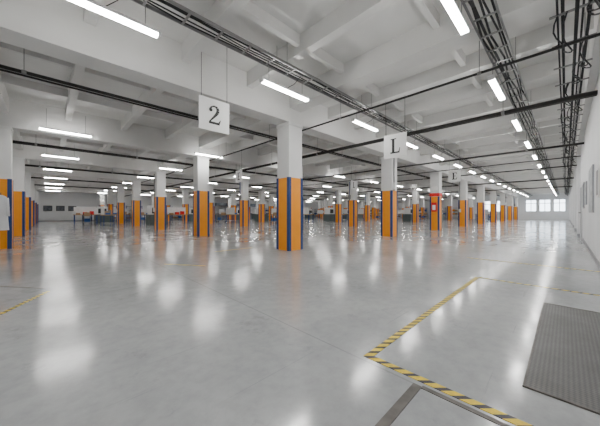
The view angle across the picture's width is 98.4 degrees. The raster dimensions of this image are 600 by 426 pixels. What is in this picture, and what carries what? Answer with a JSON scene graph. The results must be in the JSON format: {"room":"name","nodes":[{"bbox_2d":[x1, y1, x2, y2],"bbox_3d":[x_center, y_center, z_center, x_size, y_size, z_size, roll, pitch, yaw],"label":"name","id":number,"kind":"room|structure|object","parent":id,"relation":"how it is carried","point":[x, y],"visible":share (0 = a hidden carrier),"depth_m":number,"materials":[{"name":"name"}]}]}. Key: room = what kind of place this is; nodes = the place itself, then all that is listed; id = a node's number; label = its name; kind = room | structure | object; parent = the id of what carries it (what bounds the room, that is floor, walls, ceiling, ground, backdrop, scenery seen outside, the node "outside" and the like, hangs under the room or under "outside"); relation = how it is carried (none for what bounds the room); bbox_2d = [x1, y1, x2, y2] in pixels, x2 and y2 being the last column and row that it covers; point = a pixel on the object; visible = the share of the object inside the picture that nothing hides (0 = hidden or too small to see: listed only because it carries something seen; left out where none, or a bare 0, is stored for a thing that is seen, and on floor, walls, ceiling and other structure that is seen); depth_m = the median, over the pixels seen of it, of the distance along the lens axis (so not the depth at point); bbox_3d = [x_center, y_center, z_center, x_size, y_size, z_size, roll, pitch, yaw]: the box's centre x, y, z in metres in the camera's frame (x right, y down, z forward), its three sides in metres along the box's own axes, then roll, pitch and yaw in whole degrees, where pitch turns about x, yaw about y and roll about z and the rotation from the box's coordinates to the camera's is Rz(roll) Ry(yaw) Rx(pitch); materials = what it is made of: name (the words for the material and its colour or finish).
{"room":"factory floor","nodes":[
{"label":"factory floor","id":0,"kind":"room"},
{"bbox_2d":[38,191,327,220],"bbox_3d":[-12.264,-1.160,51.079,56.900,4.400,0.300,0,0,-44],"label":"wall","id":1,"kind":"structure","parent":0,"point":[45,198],"depth_m":34.63,"materials":[{"name":"paint"}]},
{"bbox_2d":[0,217,599,425],"bbox_3d":[3.696,1.140,34.691,56.900,0.200,46.050,0,0,-44],"label":"floor","id":2,"kind":"structure","parent":0,"point":[262,334],"depth_m":2.53,"materials":[{"name":"concrete"}]},
{"bbox_2d":[0,125,13,248],"bbox_3d":[-8.750,-0.735,7.524,0.540,3.550,0.630,0,0,-44],"label":"column","id":3,"kind":"structure","parent":2,"relation":"on","point":[6,132],"depth_m":7.50,"materials":[{"name":"white paint"}]},
{"bbox_2d":[0,193,9,229],"bbox_3d":[-8.492,-0.047,7.344,0.369,1.074,0.160,0,0,-44],"label":"lab coat","id":4,"kind":"object","parent":3,"relation":"attached to","point":[4,201],"visible":1,"depth_m":7.36,"materials":[{"name":"fabric"}]},
{"bbox_2d":[13,157,25,235],"bbox_3d":[-12.968,-0.735,11.854,0.540,3.550,0.540,0,0,-44],"label":"column","id":5,"kind":"structure","parent":2,"relation":"on","point":[18,163],"depth_m":11.75,"materials":[{"name":"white paint"}]},
{"bbox_2d":[0,291,49,314],"bbox_3d":[-3.175,1.038,2.938,0.045,0.003,1.042,0,0,-19],"label":"tape","id":6,"kind":"object","parent":2,"relation":"on","point":[28,300],"visible":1,"depth_m":2.97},
{"bbox_2d":[25,172,30,229],"bbox_3d":[-17.182,-0.735,16.125,0.620,3.550,0.540,0,0,-44],"label":"column","id":7,"kind":"structure","parent":2,"relation":"on","point":[27,175],"depth_m":16.08,"materials":[{"name":"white paint"}]},
{"bbox_2d":[31,181,34,225],"bbox_3d":[-21.340,-0.735,20.451,0.540,3.550,0.540,0,0,-44],"label":"column","id":8,"kind":"structure","parent":2,"relation":"on","point":[32,182],"depth_m":20.38,"materials":[{"name":"white paint"}]},
{"bbox_2d":[34,187,36,223],"bbox_3d":[-25.526,-0.735,24.750,0.540,3.550,0.540,0,0,-44],"label":"column","id":9,"kind":"structure","parent":2,"relation":"on","point":[35,188],"depth_m":24.70,"materials":[{"name":"white paint"}]},
{"bbox_2d":[37,191,38,221],"bbox_3d":[-29.737,-0.735,29.024,0.610,3.550,0.540,0,0,-44],"label":"column","id":10,"kind":"structure","parent":2,"relation":"on","point":[37,191],"depth_m":29.00,"materials":[{"name":"white paint"}]},
{"bbox_2d":[73,207,97,223],"bbox_3d":[-20.463,0.240,24.739,1.800,1.600,0.800,0,0,-44],"label":"workbench","id":11,"kind":"object","parent":2,"relation":"on","point":[77,210],"visible":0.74,"depth_m":24.90,"materials":[{"name":"white metal"}]},
{"bbox_2d":[83,212,91,224],"bbox_3d":[-18.790,0.490,22.879,0.600,1.099,1.049,0,0,-38],"label":"trolley","id":12,"kind":"object","parent":2,"relation":"on","point":[86,220],"visible":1,"depth_m":22.84,"materials":[{"name":"metal"}]},
{"bbox_2d":[99,193,104,206],"bbox_3d":[-25.413,-0.735,33.235,0.540,3.550,0.540,0,0,-44],"label":"column","id":13,"kind":"structure","parent":2,"relation":"on","point":[101,195],"depth_m":33.07,"materials":[{"name":"white paint"}]},
{"bbox_2d":[94,204,112,222],"bbox_3d":[-20.712,0.040,27.289,1.000,2.000,1.400,0,0,44],"label":"workbench","id":14,"kind":"object","parent":2,"relation":"on","point":[106,217],"visible":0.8,"depth_m":27.01,"materials":[{"name":"metal"}]},
{"bbox_2d":[100,206,114,225],"bbox_3d":[-16.258,0.240,21.855,0.800,1.600,1.800,0,0,-44],"label":"workbench","id":15,"kind":"object","parent":2,"relation":"on","point":[103,212],"visible":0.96,"depth_m":21.54,"materials":[{"name":"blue metal"}]},
{"bbox_2d":[107,190,112,213],"bbox_3d":[-21.227,-0.735,28.936,0.540,3.550,0.540,0,0,-44],"label":"column","id":16,"kind":"structure","parent":2,"relation":"on","point":[109,192],"depth_m":28.76,"materials":[{"name":"white paint"}]},
{"bbox_2d":[116,186,124,223],"bbox_3d":[-17.066,-0.735,24.613,0.610,3.550,0.540,0,0,-44],"label":"column","id":17,"kind":"structure","parent":2,"relation":"on","point":[120,210],"depth_m":24.46,"materials":[{"name":"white paint"}]},
{"bbox_2d":[113,208,129,221],"bbox_3d":[-21.649,0.240,31.261,1.800,1.600,0.800,0,0,-44],"label":"workbench","id":18,"kind":"object","parent":2,"relation":"on","point":[114,209],"visible":0.46,"depth_m":31.38,"materials":[{"name":"white metal"}]},
{"bbox_2d":[131,180,140,225],"bbox_3d":[-12.855,-0.735,20.339,0.540,3.550,0.540,0,0,-44],"label":"column","id":19,"kind":"structure","parent":2,"relation":"on","point":[136,185],"depth_m":20.13,"materials":[{"name":"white paint"}]},
{"bbox_2d":[146,205,166,224],"bbox_3d":[-12.915,0.040,23.296,1.000,2.000,1.400,0,0,41],"label":"tool","id":20,"kind":"object","parent":2,"relation":"on","point":[150,214],"visible":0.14,"depth_m":22.66,"materials":[{"name":"metal"}]},
{"bbox_2d":[153,171,165,229],"bbox_3d":[-8.694,-0.735,16.016,0.610,3.550,0.540,0,0,-44],"label":"column","id":21,"kind":"structure","parent":2,"relation":"on","point":[159,209],"depth_m":15.86,"materials":[{"name":"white paint"}]},
{"bbox_2d":[166,193,170,220],"bbox_3d":[-16.929,-0.735,33.122,0.540,3.550,0.540,0,0,-44],"label":"column","id":22,"kind":"structure","parent":2,"relation":"on","point":[167,194],"depth_m":32.95,"materials":[{"name":"white paint"}]},
{"bbox_2d":[166,207,188,223],"bbox_3d":[-11.831,0.240,25.049,1.800,1.600,0.800,0,0,-44],"label":"workbench","id":23,"kind":"object","parent":2,"relation":"on","point":[170,210],"visible":0.94,"depth_m":25.00,"materials":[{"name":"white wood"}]},
{"bbox_2d":[182,190,188,221],"bbox_3d":[-12.743,-0.735,28.823,0.540,3.550,0.540,0,0,-44],"label":"column","id":24,"kind":"structure","parent":2,"relation":"on","point":[185,193],"depth_m":28.64,"materials":[{"name":"white paint"}]},
{"bbox_2d":[189,208,192,220],"bbox_3d":[-13.700,0.040,33.419,1.000,2.000,1.400,0,0,45],"label":"tool","id":25,"kind":"object","parent":2,"relation":"on","point":[190,209],"visible":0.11,"depth_m":32.72,"materials":[{"name":"metal"}]},
{"bbox_2d":[193,156,208,236],"bbox_3d":[-4.483,-0.735,11.742,0.540,3.550,0.540,0,0,-44],"label":"column","id":26,"kind":"structure","parent":2,"relation":"on","point":[200,164],"depth_m":11.55,"materials":[{"name":"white paint"}]},
{"bbox_2d":[209,186,213,223],"bbox_3d":[-8.557,-0.735,24.525,0.540,3.550,0.540,0,0,-44],"label":"column","id":27,"kind":"structure","parent":2,"relation":"on","point":[211,204],"depth_m":24.38,"materials":[{"name":"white paint"}]},
{"bbox_2d":[216,212,225,221],"bbox_3d":[-8.807,0.490,29.111,1.048,1.099,0.600,0,0,0],"label":"trolley","id":28,"kind":"object","parent":2,"relation":"on","point":[222,213],"visible":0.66,"depth_m":28.91,"materials":[{"name":"metal"}]},
{"bbox_2d":[227,199,230,218],"bbox_3d":[-12.543,-0.735,45.768,0.610,3.550,0.540,0,0,-44],"label":"column","id":29,"kind":"structure","parent":2,"relation":"on","point":[228,200],"depth_m":45.62,"materials":[{"name":"white paint"}]},
{"bbox_2d":[225,208,238,222],"bbox_3d":[-7.063,0.240,27.320,0.800,1.600,1.800,0,0,-44],"label":"workbench","id":30,"kind":"object","parent":2,"relation":"on","point":[229,211],"visible":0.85,"depth_m":27.03,"materials":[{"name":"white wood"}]},
{"bbox_2d":[231,193,236,220],"bbox_3d":[-8.444,-0.735,33.010,0.540,3.550,0.540,0,0,-44],"label":"column","id":31,"kind":"structure","parent":2,"relation":"on","point":[233,195],"depth_m":32.89,"materials":[{"name":"white paint"}]},
{"bbox_2d":[215,203,255,218],"bbox_3d":[-12.142,-0.360,49.033,9.020,2.800,2.600,0,0,-44],"label":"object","id":32,"kind":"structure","parent":2,"relation":"on","point":[216,204],"depth_m":45.85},
{"bbox_2d":[239,180,248,226],"bbox_3d":[-4.399,-0.735,20.198,0.620,3.550,0.540,0,0,-44],"label":"column","id":33,"kind":"structure","parent":2,"relation":"on","point":[244,185],"depth_m":20.03,"materials":[{"name":"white paint"}]},
{"bbox_2d":[258,190,264,221],"bbox_3d":[-4.258,-0.735,28.711,0.540,3.550,0.540,0,0,-44],"label":"column","id":34,"kind":"structure","parent":2,"relation":"on","point":[261,194],"depth_m":28.55,"materials":[{"name":"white paint"}]},
{"bbox_2d":[255,208,267,220],"bbox_3d":[-5.001,0.040,33.515,1.000,2.000,1.400,0,0,43],"label":"tool","id":35,"kind":"object","parent":2,"relation":"on","point":[256,214],"visible":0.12,"depth_m":33.24,"materials":[{"name":"metal"}]},
{"bbox_2d":[268,195,273,219],"bbox_3d":[-4.146,-0.735,37.196,0.540,3.550,0.540,0,0,-44],"label":"column","id":36,"kind":"structure","parent":2,"relation":"on","point":[271,197],"depth_m":37.04,"materials":[{"name":"white paint"}]},
{"bbox_2d":[276,121,302,250],"bbox_3d":[-0.297,-0.735,7.443,0.540,3.550,0.540,0,0,-44],"label":"column","id":37,"kind":"structure","parent":2,"relation":"on","point":[289,181],"depth_m":7.26,"materials":[{"name":"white paint"}]},
{"bbox_2d":[303,208,313,222],"bbox_3d":[0.590,0.240,28.491,0.800,1.600,1.800,0,0,-44],"label":"workbench","id":38,"kind":"object","parent":2,"relation":"on","point":[305,210],"visible":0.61,"depth_m":27.93,"materials":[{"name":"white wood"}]},
{"bbox_2d":[305,209,313,218],"bbox_3d":[1.675,0.040,46.297,1.000,2.000,1.400,0,0,45],"label":"tool","id":39,"kind":"object","parent":2,"relation":"on","point":[310,210],"visible":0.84,"depth_m":45.94,"materials":[{"name":"metal"}]},
{"bbox_2d":[323,208,334,220],"bbox_3d":[3.757,0.040,32.692,1.000,2.000,1.400,0,0,41],"label":"tool","id":40,"kind":"object","parent":2,"relation":"on","point":[328,215],"visible":0.96,"depth_m":32.27,"materials":[{"name":"metal"}]},
{"bbox_2d":[328,195,332,207],"bbox_3d":[4.339,-0.735,37.083,0.540,3.550,0.540,0,0,-44],"label":"column","id":41,"kind":"structure","parent":2,"relation":"on","point":[330,197],"depth_m":36.88,"materials":[{"name":"white paint"}]},
{"bbox_2d":[335,190,341,222],"bbox_3d":[4.198,-0.735,28.570,0.620,3.550,0.540,0,0,-44],"label":"column","id":42,"kind":"structure","parent":2,"relation":"on","point":[338,206],"depth_m":28.44,"materials":[{"name":"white paint"}]},
{"bbox_2d":[348,180,357,226],"bbox_3d":[4.085,-0.735,20.086,0.620,3.550,0.540,0,0,-44],"label":"column","id":43,"kind":"structure","parent":2,"relation":"on","point":[352,194],"depth_m":19.97,"materials":[{"name":"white paint"}]},
{"bbox_2d":[364,193,369,220],"bbox_3d":[8.496,-0.735,32.757,0.620,3.550,0.540,0,0,-44],"label":"column","id":44,"kind":"structure","parent":2,"relation":"on","point":[367,195],"depth_m":32.59,"materials":[{"name":"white paint"}]},
{"bbox_2d":[372,199,375,218],"bbox_3d":[12.936,-0.735,45.455,0.540,3.550,0.540,0,0,-44],"label":"column","id":45,"kind":"structure","parent":2,"relation":"on","point":[373,200],"depth_m":45.27,"materials":[{"name":"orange paint"}]},
{"bbox_2d":[381,157,397,236],"bbox_3d":[4.033,-0.735,11.597,0.540,3.550,0.630,0,0,-44],"label":"column","id":46,"kind":"structure","parent":2,"relation":"on","point":[389,193],"depth_m":11.44,"materials":[{"name":"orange paint"}]},
{"bbox_2d":[375,383,421,425],"bbox_3d":[-0.293,1.038,0.587,2.800,0.004,0.050,0,0,-44],"label":"strip","id":47,"kind":"object","parent":2,"relation":"on","point":[402,402],"visible":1,"depth_m":1.39,"materials":[{"name":"metal"}]},
{"bbox_2d":[403,208,411,220],"bbox_3d":[13.875,0.040,33.053,1.000,2.000,1.400,0,0,43],"label":"tool","id":48,"kind":"object","parent":2,"relation":"on","point":[407,216],"visible":0.88,"depth_m":32.55,"materials":[{"name":"metal"}]},
{"bbox_2d":[405,197,409,207],"bbox_3d":[17.097,-0.735,41.132,0.610,3.550,0.540,0,0,-44],"label":"column","id":49,"kind":"structure","parent":2,"relation":"on","point":[407,198],"depth_m":40.98,"materials":[{"name":"white paint"}]},
{"bbox_2d":[412,190,418,222],"bbox_3d":[12.742,-0.735,28.454,0.540,3.550,0.630,0,0,-44],"label":"column","id":50,"kind":"structure","parent":2,"relation":"on","point":[415,193],"depth_m":28.31,"materials":[{"name":"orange paint"}]},
{"bbox_2d":[364,277,477,358],"bbox_3d":[1.667,1.038,3.019,3.314,0.003,0.054,0,0,-44],"label":"tape","id":51,"kind":"object","parent":2,"relation":"on","point":[380,347],"visible":1,"depth_m":2.41,"materials":[{"name":"plastic"}]},
{"bbox_2d":[420,199,424,218],"bbox_3d":[21.395,-0.735,45.318,0.610,3.550,0.540,0,0,-44],"label":"column","id":52,"kind":"structure","parent":2,"relation":"on","point":[422,208],"depth_m":45.20,"materials":[{"name":"white paint"}]},
{"bbox_2d":[430,171,441,229],"bbox_3d":[8.269,-0.735,15.786,0.625,3.550,0.540,0,0,-44],"label":"column","id":53,"kind":"structure","parent":2,"relation":"on","point":[435,177],"depth_m":15.62,"materials":[{"name":"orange paint"}]},
{"bbox_2d":[447,195,451,219],"bbox_3d":[21.308,-0.735,36.858,0.540,3.550,0.540,0,0,-44],"label":"column","id":54,"kind":"structure","parent":2,"relation":"on","point":[449,197],"depth_m":36.65,"materials":[{"name":"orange paint"}]},
{"bbox_2d":[370,356,532,425],"bbox_3d":[1.010,1.038,1.356,0.054,0.003,1.413,0,0,-44],"label":"tape","id":55,"kind":"object","parent":2,"relation":"on","point":[495,412],"visible":1,"depth_m":1.48,"materials":[{"name":"plastic"}]},
{"bbox_2d":[458,180,467,226],"bbox_3d":[12.573,-0.735,19.977,0.610,3.550,0.540,0,0,-44],"label":"column","id":56,"kind":"structure","parent":2,"relation":"on","point":[463,184],"depth_m":19.81,"materials":[{"name":"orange paint"}]},
{"bbox_2d":[421,386,509,425],"bbox_3d":[1.091,1.038,1.174,0.030,0.004,1.040,0,0,-44],"label":"strip","id":57,"kind":"object","parent":2,"relation":"on","point":[442,396],"visible":1,"depth_m":1.38,"materials":[{"name":"metal"}]},
{"bbox_2d":[469,199,473,218],"bbox_3d":[29.936,-0.735,45.198,0.540,3.550,0.630,0,0,-44],"label":"column","id":58,"kind":"structure","parent":2,"relation":"on","point":[471,205],"depth_m":44.99,"materials":[{"name":"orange paint"}]},
{"bbox_2d":[477,186,484,223],"bbox_3d":[16.897,-0.735,24.187,0.540,3.550,0.540,0,0,-44],"label":"column","id":59,"kind":"structure","parent":2,"relation":"on","point":[480,189],"depth_m":24.01,"materials":[{"name":"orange paint"}]},
{"bbox_2d":[475,209,489,219],"bbox_3d":[28.109,0.240,39.936,0.800,1.600,1.800,0,0,-44],"label":"tool","id":60,"kind":"object","parent":2,"relation":"on","point":[486,210],"visible":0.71,"depth_m":39.36,"materials":[{"name":"metal"}]},
{"bbox_2d":[490,191,497,222],"bbox_3d":[21.227,-0.735,28.341,0.540,3.550,0.630,0,0,-44],"label":"column","id":61,"kind":"structure","parent":2,"relation":"on","point":[493,194],"depth_m":28.21,"materials":[{"name":"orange paint"}]},
{"bbox_2d":[500,193,505,220],"bbox_3d":[25.525,-0.735,32.527,0.540,3.550,0.630,0,0,-44],"label":"column","id":62,"kind":"structure","parent":2,"relation":"on","point":[502,195],"depth_m":32.37,"materials":[{"name":"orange paint"}]},
{"bbox_2d":[507,195,512,219],"bbox_3d":[29.793,-0.735,36.745,0.540,3.550,0.540,0,0,-44],"label":"column","id":63,"kind":"structure","parent":2,"relation":"on","point":[509,197],"depth_m":36.59,"materials":[{"name":"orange paint"}]},
{"bbox_2d":[513,197,517,219],"bbox_3d":[34.062,-0.735,40.903,0.620,3.550,0.540,0,0,-44],"label":"column","id":64,"kind":"structure","parent":2,"relation":"on","point":[515,199],"depth_m":40.75,"materials":[{"name":"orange paint"}]},
{"bbox_2d":[474,258,599,271],"bbox_3d":[4.610,1.038,5.299,0.040,0.003,2.040,0,0,-44],"label":"tape","id":65,"kind":"object","parent":2,"relation":"on","point":[474,258],"visible":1,"depth_m":5.12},
{"bbox_2d":[479,277,599,295],"bbox_3d":[3.382,1.038,3.665,0.032,0.003,1.413,0,0,-44],"label":"tape","id":66,"kind":"object","parent":2,"relation":"on","point":[479,277],"visible":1,"depth_m":3.63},
{"bbox_2d":[522,302,599,414],"bbox_3d":[2.279,1.035,2.053,2.060,0.010,0.602,0,0,-44],"label":"floor mat","id":67,"kind":"object","parent":2,"relation":"on","point":[563,365],"visible":1,"depth_m":1.84,"materials":[{"name":"rubber"}]},
{"bbox_2d":[0,0,599,202],"bbox_3d":[3.696,-3.035,34.691,56.900,1.050,46.050,0,0,-44],"label":"ceiling","id":68,"kind":"structure","parent":0,"point":[388,50],"depth_m":6.45,"materials":[{"name":"paint"}]},
{"bbox_2d":[42,168,71,171],"bbox_3d":[-14.071,-2.792,15.051,1.270,0.657,0.100,0,0,-44],"label":"lamp","id":69,"kind":"object","parent":68,"relation":"hanging from","point":[42,168],"visible":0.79,"depth_m":15.04,"materials":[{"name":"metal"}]},
{"bbox_2d":[41,153,79,159],"bbox_3d":[-10.652,-2.792,11.541,1.270,0.657,0.100,0,0,-44],"label":"lamp","id":70,"kind":"object","parent":68,"relation":"hanging from","point":[49,155],"visible":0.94,"depth_m":11.52,"materials":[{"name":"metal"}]},
{"bbox_2d":[37,108,92,137],"bbox_3d":[-7.234,-2.792,8.030,1.270,0.657,0.100,0,0,-44],"label":"lamp","id":71,"kind":"object","parent":68,"relation":"hanging from","point":[46,128],"visible":1,"depth_m":7.95,"materials":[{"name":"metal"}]},
{"bbox_2d":[34,184,371,202],"bbox_3d":[-2.392,-2.679,40.941,56.280,0.763,0.126,0,0,-44],"label":"ceiling pipe","id":72,"kind":"object","parent":68,"relation":"attached to","point":[34,184],"visible":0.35,"depth_m":25.06,"materials":[{"name":"metal"}]},
{"bbox_2d":[31,177,380,200],"bbox_3d":[1.934,-2.679,36.500,56.280,0.763,0.126,0,0,-44],"label":"ceiling pipe","id":73,"kind":"object","parent":68,"relation":"attached to","point":[31,177],"visible":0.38,"depth_m":21.02,"materials":[{"name":"metal"}]},
{"bbox_2d":[199,52,228,134],"bbox_3d":[-1.666,-2.470,5.050,0.620,1.760,0.031,0,0,-44],"label":"hanging sign","id":74,"kind":"object","parent":68,"relation":"hanging from","point":[213,114],"visible":0.95,"depth_m":5.02,"materials":[{"name":"plastic"}]},
{"bbox_2d":[25,164,427,200],"bbox_3d":[6.259,-2.679,32.058,56.280,0.763,0.126,0,0,-44],"label":"ceiling pipe","id":75,"kind":"object","parent":68,"relation":"attached to","point":[39,166],"visible":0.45,"depth_m":16.00,"materials":[{"name":"metal"}]},
{"bbox_2d":[13,140,455,198],"bbox_3d":[10.343,-2.685,27.864,56.280,0.750,0.194,0,0,-44],"label":"ceiling pipe","id":76,"kind":"object","parent":68,"relation":"attached to","point":[14,141],"visible":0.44,"depth_m":11.05,"materials":[{"name":"metal"}]},
{"bbox_2d":[236,170,241,182],"bbox_3d":[-3.080,-2.450,13.053,0.026,1.800,0.600,0,0,-44],"label":"hanging sign","id":77,"kind":"object","parent":68,"relation":"hanging from","point":[239,172],"visible":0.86,"depth_m":13.03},
{"bbox_2d":[0,49,506,197],"bbox_3d":[14.708,-2.711,23.382,56.280,0.698,0.156,0,0,-44],"label":"ceiling pipe","id":78,"kind":"object","parent":68,"relation":"attached to","point":[24,73],"visible":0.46,"depth_m":5.54,"materials":[{"name":"metal"}]},
{"bbox_2d":[106,0,532,195],"bbox_3d":[16.579,-2.903,21.460,56.261,0.714,0.373,0,0,-44],"label":"cable tray","id":79,"kind":"object","parent":68,"relation":"attached to","point":[188,13],"visible":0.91,"depth_m":4.78,"materials":[{"name":"metal"}]},
{"bbox_2d":[68,0,160,39],"bbox_3d":[-2.425,-2.792,3.207,1.270,0.657,0.100,0,0,-44],"label":"lamp","id":80,"kind":"object","parent":79,"relation":"hanging from","point":[92,5],"visible":0.87,"depth_m":3.30,"materials":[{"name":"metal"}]},
{"bbox_2d":[259,76,309,102],"bbox_3d":[-0.276,-2.792,5.300,1.270,0.657,0.100,0,0,-44],"label":"lamp","id":81,"kind":"object","parent":79,"relation":"hanging from","point":[262,79],"visible":0.88,"depth_m":5.22,"materials":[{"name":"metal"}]},
{"bbox_2d":[351,118,377,131],"bbox_3d":[1.873,-2.792,7.393,1.270,0.657,0.100,0,0,-44],"label":"lamp","id":82,"kind":"object","parent":79,"relation":"hanging from","point":[354,120],"visible":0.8,"depth_m":7.30,"materials":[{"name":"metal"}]},
{"bbox_2d":[351,166,355,189],"bbox_3d":[3.551,-2.450,17.137,0.600,1.800,0.023,0,0,-44],"label":"hanging sign","id":83,"kind":"object","parent":68,"relation":"hanging from","point":[353,183],"visible":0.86,"depth_m":17.03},
{"bbox_2d":[114,33,599,191],"bbox_3d":[-11.658,-2.791,19.740,0.055,0.738,45.430,0,0,-44],"label":"ceiling pipe","id":84,"kind":"object","parent":68,"relation":"hanging from","point":[597,34],"visible":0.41,"depth_m":4.80,"materials":[{"name":"metal"}]},
{"bbox_2d":[194,152,222,157],"bbox_3d":[-3.938,-2.792,11.240,1.270,0.657,0.100,0,0,-44],"label":"lamp","id":85,"kind":"object","parent":84,"relation":"hanging from","point":[198,153],"visible":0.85,"depth_m":11.14,"materials":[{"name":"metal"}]},
{"bbox_2d":[126,90,597,195],"bbox_3d":[-9.856,-2.755,21.494,0.249,0.810,45.430,0,0,-44],"label":"ceiling pipe","id":86,"kind":"object","parent":68,"relation":"attached to","point":[592,93],"depth_m":6.85,"materials":[{"name":"metal"}]},
{"bbox_2d":[172,142,583,196],"bbox_3d":[-5.979,-2.765,25.270,0.194,0.790,45.430,0,0,-44],"label":"ceiling pipe","id":87,"kind":"object","parent":68,"relation":"hanging from","point":[580,143],"visible":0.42,"depth_m":11.78,"materials":[{"name":"metal"}]},
{"bbox_2d":[191,148,580,197],"bbox_3d":[-3.934,-2.774,27.261,0.063,0.771,45.430,0,0,-44],"label":"ceiling pipe","id":88,"kind":"object","parent":68,"relation":"hanging from","point":[533,160],"visible":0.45,"depth_m":14.12,"materials":[{"name":"metal"}]},
{"bbox_2d":[384,131,406,158],"bbox_3d":[2.590,-2.430,7.059,0.023,1.840,0.640,0,0,-44],"label":"hanging sign","id":89,"kind":"object","parent":68,"relation":"hanging from","point":[395,145],"visible":0.86,"depth_m":7.04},
{"bbox_2d":[217,165,576,197],"bbox_3d":[-1.785,-2.768,29.354,0.088,0.784,45.430,0,0,-44],"label":"ceiling pipe","id":90,"kind":"object","parent":68,"relation":"hanging from","point":[473,165],"visible":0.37,"depth_m":16.30,"materials":[{"name":"metal"}]},
{"bbox_2d":[237,177,573,200],"bbox_3d":[3.087,-2.759,34.098,0.126,0.803,45.430,0,0,-44],"label":"ceiling pipe","id":91,"kind":"object","parent":68,"relation":"attached to","point":[569,177],"depth_m":21.55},
{"bbox_2d":[274,186,571,201],"bbox_3d":[8.818,-2.759,39.679,0.126,0.803,45.430,0,0,-44],"label":"ceiling pipe","id":92,"kind":"object","parent":68,"relation":"hanging from","point":[557,186],"visible":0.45,"depth_m":27.20,"materials":[{"name":"metal"}]},
{"bbox_2d":[448,170,460,181],"bbox_3d":[7.739,-2.462,12.980,0.026,1.775,0.550,0,0,-44],"label":"hanging sign","id":93,"kind":"object","parent":68,"relation":"hanging from","point":[453,176],"visible":0.9,"depth_m":12.97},
{"bbox_2d":[455,0,559,194],"bbox_3d":[18.672,-2.903,19.311,56.260,0.714,0.333,0,0,-44],"label":"cable tray","id":94,"kind":"object","parent":68,"relation":"attached to","point":[496,12],"visible":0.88,"depth_m":4.72,"materials":[{"name":"metal"}]},
{"bbox_2d":[441,0,469,35],"bbox_3d":[1.831,-2.792,3.137,1.270,0.657,0.100,0,0,-44],"label":"lamp","id":95,"kind":"object","parent":94,"relation":"hanging from","point":[451,6],"visible":0.87,"depth_m":3.27,"materials":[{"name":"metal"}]},
{"bbox_2d":[487,51,504,100],"bbox_3d":[3.980,-2.792,5.230,1.270,0.657,0.100,0,0,-44],"label":"lamp","id":96,"kind":"object","parent":94,"relation":"hanging from","point":[492,80],"visible":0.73,"depth_m":5.09,"materials":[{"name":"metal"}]},
{"bbox_2d":[511,98,521,130],"bbox_3d":[6.129,-2.792,7.323,1.270,0.657,0.100,0,0,-44],"label":"lamp","id":97,"kind":"object","parent":94,"relation":"hanging from","point":[514,120],"visible":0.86,"depth_m":7.14,"materials":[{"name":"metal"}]},
{"bbox_2d":[524,124,530,147],"bbox_3d":[8.279,-2.792,9.416,1.270,0.657,0.100,0,0,-44],"label":"lamp","id":98,"kind":"object","parent":94,"relation":"hanging from","point":[526,141],"visible":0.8,"depth_m":9.10,"materials":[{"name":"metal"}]},
{"bbox_2d":[549,0,599,195],"bbox_3d":[19.291,-2.637,18.669,56.270,0.765,0.488,0,0,-44],"label":"cable bundle","id":99,"kind":"object","parent":68,"relation":"hanging from","point":[563,14],"visible":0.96,"depth_m":4.58,"materials":[{"name":"metal"}]},
{"bbox_2d":[341,193,568,219],"bbox_3d":[23.970,-1.160,54.435,0.300,4.400,45.450,0,0,-44],"label":"wall","id":100,"kind":"structure","parent":0,"point":[522,214],"depth_m":41.88,"materials":[{"name":"paint"}]},
{"bbox_2d":[539,199,550,211],"bbox_3d":[37.859,-1.160,40.043,0.080,1.900,1.350,0,0,-44],"label":"window","id":101,"kind":"structure","parent":100,"relation":"in","point":[539,199],"depth_m":40.04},
{"bbox_2d":[553,199,565,211],"bbox_3d":[38.975,-1.160,38.897,0.080,1.900,1.350,0,0,-44],"label":"window","id":102,"kind":"structure","parent":100,"relation":"in","point":[553,199],"depth_m":38.87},
{"bbox_2d":[581,71,599,261],"bbox_3d":[19.655,-1.160,18.302,56.900,4.400,0.300,0,0,-44],"label":"wall","id":103,"kind":"structure","parent":0,"point":[590,150],"depth_m":6.07,"materials":[{"name":"paint"}]},
{"bbox_2d":[572,179,573,226],"bbox_3d":[21.037,-0.850,19.936,0.520,3.780,0.109,0,0,-44],"label":"pilaster","id":104,"kind":"object","parent":103,"relation":"attached to","point":[572,179],"visible":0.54,"depth_m":19.77,"materials":[{"name":"paint"}]},
{"bbox_2d":[574,167,576,229],"bbox_3d":[16.739,-0.850,15.750,0.520,3.780,0.109,0,0,-44],"label":"pilaster","id":105,"kind":"object","parent":103,"relation":"attached to","point":[575,168],"visible":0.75,"depth_m":15.57,"materials":[{"name":"paint"}]},
{"bbox_2d":[577,150,580,236],"bbox_3d":[12.440,-0.850,11.564,0.520,3.780,0.109,0,0,-44],"label":"pilaster","id":106,"kind":"object","parent":103,"relation":"attached to","point":[578,152],"visible":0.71,"depth_m":11.40,"materials":[{"name":"paint"}]},
{"bbox_2d":[578,186,582,239],"bbox_3d":[11.236,-0.010,10.392,1.000,2.100,0.111,0,0,-44],"label":"door","id":107,"kind":"structure","parent":103,"relation":"in","point":[581,188],"depth_m":10.04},
{"bbox_2d":[584,181,586,204],"bbox_3d":[8.899,-0.610,8.062,0.800,0.700,0.034,0,0,-44],"label":"notice board","id":108,"kind":"object","parent":103,"relation":"attached to","point":[585,185],"visible":1,"depth_m":7.89,"materials":[{"name":"paper"}]},
{"bbox_2d":[576,229,599,268],"bbox_3d":[19.546,0.990,18.414,56.300,0.100,0.012,0,0,-44],"label":"baseboard","id":109,"kind":"structure","parent":103,"relation":"attached to","point":[584,241],"depth_m":6.13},
{"bbox_2d":[588,164,593,212],"bbox_3d":[7.179,-0.560,6.388,1.400,1.100,0.034,0,0,-44],"label":"notice board","id":110,"kind":"object","parent":103,"relation":"attached to","point":[591,171],"visible":1,"depth_m":6.03,"materials":[{"name":"paper"}]},
{"bbox_2d":[596,168,599,196],"bbox_3d":[4.826,-1.485,4.146,0.300,2.450,0.104,0,0,-44],"label":"electrical box","id":111,"kind":"object","parent":103,"relation":"attached to","point":[598,169],"visible":1,"depth_m":4.08,"materials":[{"name":"metal"}]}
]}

